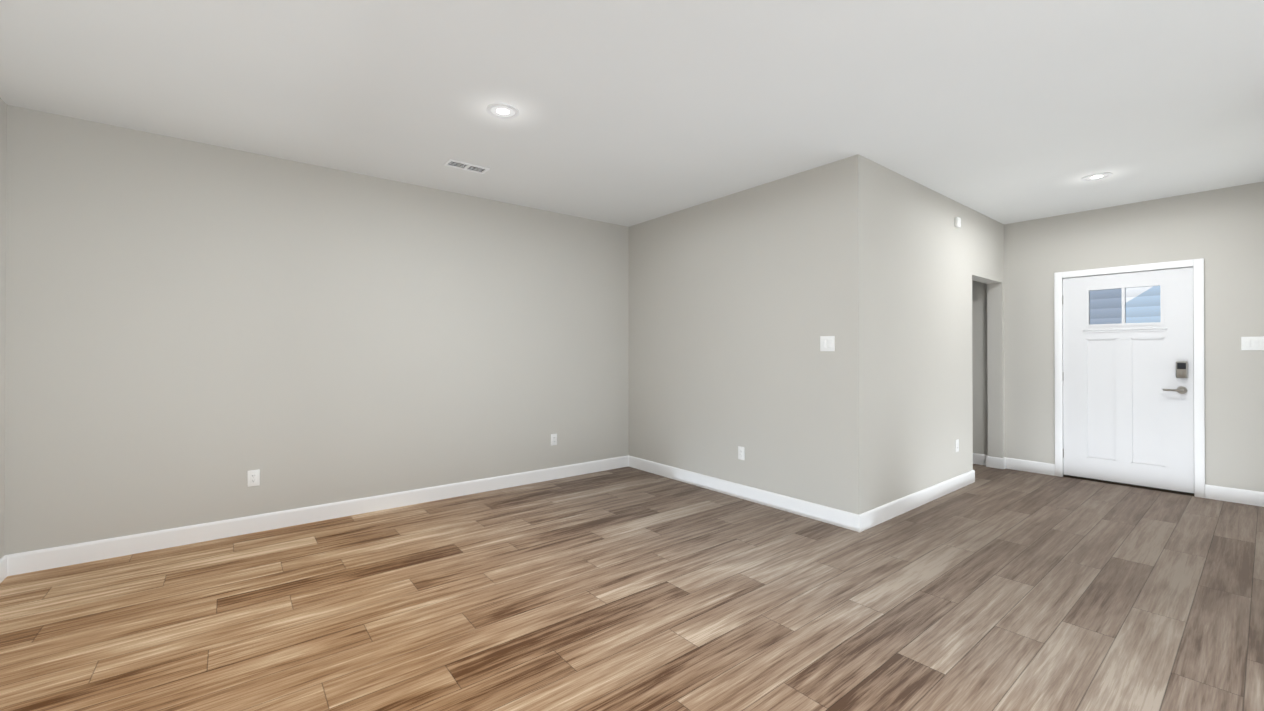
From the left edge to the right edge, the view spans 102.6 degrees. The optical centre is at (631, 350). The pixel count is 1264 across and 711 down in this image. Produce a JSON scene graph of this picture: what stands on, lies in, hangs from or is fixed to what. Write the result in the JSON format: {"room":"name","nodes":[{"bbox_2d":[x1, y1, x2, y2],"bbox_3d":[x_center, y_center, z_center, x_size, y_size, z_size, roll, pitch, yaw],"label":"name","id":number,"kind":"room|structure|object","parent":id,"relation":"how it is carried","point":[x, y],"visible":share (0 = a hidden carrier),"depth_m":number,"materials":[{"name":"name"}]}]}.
{"room":"empty living room","nodes":[
{"label":"empty living room","id":0,"kind":"room"},
{"bbox_2d":[0,98,6,558],"bbox_3d":[-1.272,-0.074,-0.131,0.140,2.700,7.900,0,0,-38],"label":"wall","id":1,"kind":"structure","parent":0,"point":[3,134],"depth_m":2.86,"materials":[{"name":"beige paint"}]},
{"bbox_2d":[0,554,11,582],"bbox_3d":[-1.212,1.216,-0.088,0.014,0.120,7.620,0,0,-38],"label":"baseboard","id":2,"kind":"structure","parent":1,"relation":"attached to","point":[6,561],"depth_m":2.87,"materials":[{"name":"white paint"}]},
{"bbox_2d":[4,105,628,554],"bbox_3d":[-1.801,-0.054,4.404,4.670,2.700,0.140,0,0,-38],"label":"wall","id":3,"kind":"structure","parent":0,"point":[196,333],"depth_m":3.66,"materials":[{"name":"beige paint"}]},
{"bbox_2d":[247,469,259,486],"bbox_3d":[-2.691,0.907,3.598,0.070,0.115,0.008,0,0,-38],"label":"electrical outlet","id":4,"kind":"object","parent":3,"relation":"attached to","point":[253,477],"visible":1,"depth_m":3.60,"materials":[{"name":"white plastic"}]},
{"bbox_2d":[12,456,627,574],"bbox_3d":[-1.796,1.235,4.303,4.500,0.120,0.014,0,0,-38],"label":"baseboard","id":5,"kind":"structure","parent":3,"relation":"attached to","point":[41,559],"depth_m":3.65,"materials":[{"name":"white paint"}]},
{"bbox_2d":[551,434,556,445],"bbox_3d":[-0.787,0.899,5.109,0.070,0.115,0.008,0,0,-38],"label":"electrical outlet","id":6,"kind":"object","parent":3,"relation":"attached to","point":[553,439],"visible":1,"depth_m":5.10,"materials":[{"name":"white plastic"}]},
{"bbox_2d":[0,464,1263,710],"bbox_3d":[2.280,1.318,2.683,9.210,0.060,7.900,0,0,-38],"label":"floor","id":7,"kind":"structure","parent":0,"point":[628,588],"depth_m":2.52,"materials":[{"name":"brown wood"}]},
{"bbox_2d":[0,0,1263,226],"bbox_3d":[1.810,-1.463,2.322,8.010,0.100,7.900,0,0,-38],"label":"ceiling","id":8,"kind":"structure","parent":0,"point":[632,112],"depth_m":2.74,"materials":[{"name":"white paint"}]},
{"bbox_2d":[443,159,489,173],"bbox_3d":[-1.262,-1.403,3.867,0.310,0.006,0.140,0,0,-38],"label":"ceiling vent","id":9,"kind":"object","parent":8,"relation":"in","point":[465,166],"visible":1,"depth_m":3.86,"materials":[{"name":"white metal"}]},
{"bbox_2d":[486,103,518,118],"bbox_3d":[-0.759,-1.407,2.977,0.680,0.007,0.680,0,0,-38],"label":"recessed light","id":10,"kind":"object","parent":8,"relation":"in","point":[502,111],"visible":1,"depth_m":2.97,"materials":[{"name":"white paint"}]},
{"bbox_2d":[1081,172,1112,180],"bbox_3d":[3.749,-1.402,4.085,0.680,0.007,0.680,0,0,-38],"label":"recessed light","id":11,"kind":"object","parent":8,"relation":"in","point":[1096,176],"visible":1,"depth_m":4.07,"materials":[{"name":"white paint"}]},
{"bbox_2d":[629,154,868,514],"bbox_3d":[0.847,-0.053,4.711,0.140,2.700,2.670,0,0,-38],"label":"wall","id":12,"kind":"structure","parent":0,"point":[741,303],"depth_m":4.28,"materials":[{"name":"beige paint"}]},
{"bbox_2d":[738,446,744,459],"bbox_3d":[0.960,0.901,4.446,0.008,0.115,0.070,0,0,-38],"label":"electrical outlet","id":13,"kind":"object","parent":12,"relation":"attached to","point":[741,453],"visible":1,"depth_m":4.44,"materials":[{"name":"white plastic"}]},
{"bbox_2d":[628,455,863,531],"bbox_3d":[0.800,1.237,4.640,0.014,0.120,2.654,0,0,-38],"label":"baseboard","id":14,"kind":"structure","parent":12,"relation":"attached to","point":[848,520],"depth_m":4.28,"materials":[{"name":"white paint"}]},
{"bbox_2d":[820,336,834,350],"bbox_3d":[1.468,-0.052,3.806,0.012,0.115,0.116,0,0,-38],"label":"light switch","id":15,"kind":"object","parent":12,"relation":"attached to","point":[827,343],"visible":1,"depth_m":3.80,"materials":[{"name":"white plastic"}]},
{"bbox_2d":[868,159,1004,509],"bbox_3d":[2.886,-0.053,4.715,3.060,2.700,0.140,0,0,-38],"label":"wall","id":16,"kind":"structure","parent":0,"point":[928,261],"depth_m":4.31,"materials":[{"name":"beige paint"}]},
{"bbox_2d":[864,470,974,529],"bbox_3d":[2.496,1.235,4.320,2.244,0.120,0.044,0,0,-38],"label":"baseboard","id":17,"kind":"structure","parent":16,"relation":"attached to","point":[878,515],"depth_m":4.16,"materials":[{"name":"white paint"}]},
{"bbox_2d":[955,439,958,451],"bbox_3d":[3.050,0.892,4.746,0.070,0.115,0.008,0,0,-38],"label":"electrical outlet","id":18,"kind":"object","parent":16,"relation":"attached to","point":[957,445],"visible":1,"depth_m":4.74,"materials":[{"name":"white plastic"}]},
{"bbox_2d":[955,217,960,227],"bbox_3d":[3.057,-1.203,4.747,0.080,0.090,0.030,0,0,-38],"label":"door chime","id":19,"kind":"object","parent":16,"relation":"attached to","point":[957,222],"visible":1,"depth_m":4.73,"materials":[{"name":"white plastic"}]},
{"bbox_2d":[972,182,1263,491],"bbox_3d":[4.472,-0.050,5.291,0.140,2.700,3.210,0,0,-38],"label":"wall","id":20,"kind":"structure","parent":0,"point":[1220,231],"depth_m":4.69,"materials":[{"name":"beige paint"}]},
{"bbox_2d":[973,453,991,467],"bbox_3d":[3.732,1.243,6.089,0.020,0.120,0.970,0,0,-38],"label":"baseboard","id":21,"kind":"structure","parent":20,"relation":"attached to","point":[981,459],"depth_m":5.76,"materials":[{"name":"white paint"}]},
{"bbox_2d":[1000,457,1054,475],"bbox_3d":[4.257,1.240,5.428,0.020,0.120,0.438,0,0,-38],"label":"baseboard","id":22,"kind":"structure","parent":20,"relation":"attached to","point":[1005,463],"depth_m":5.43,"materials":[{"name":"white paint"}]},
{"bbox_2d":[1062,267,1193,492],"bbox_3d":[4.718,0.265,4.864,0.113,2.018,0.910,0,0,-38],"label":"front door","id":23,"kind":"structure","parent":20,"relation":"in","point":[1128,378],"depth_m":4.83,"materials":[{"name":"white paint"}]},
{"bbox_2d":[1063,475,1193,495],"bbox_3d":[4.797,1.286,4.917,0.188,0.024,0.908,0,0,-38],"label":"front door threshold sill","id":24,"kind":"structure","parent":20,"relation":"attached to","point":[1137,486],"depth_m":4.82,"materials":[{"name":"brown metal"}]},
{"bbox_2d":[1054,258,1204,497],"bbox_3d":[4.769,0.244,4.900,0.158,2.109,1.032,0,0,-38],"label":"door frame","id":25,"kind":"structure","parent":20,"relation":"attached to","point":[1199,389],"depth_m":4.53,"materials":[{"name":"white paint"}]},
{"bbox_2d":[1205,484,1263,506],"bbox_3d":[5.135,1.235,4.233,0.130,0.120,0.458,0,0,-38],"label":"baseboard","id":26,"kind":"structure","parent":20,"relation":"attached to","point":[1241,496],"depth_m":4.31,"materials":[{"name":"white paint"}]},
{"bbox_2d":[1241,336,1263,349],"bbox_3d":[5.218,-0.060,4.229,0.012,0.115,0.162,0,0,-38],"label":"light switch","id":27,"kind":"object","parent":20,"relation":"attached to","point":[1252,343],"visible":1,"depth_m":4.25,"materials":[{"name":"white plastic"}]}
]}

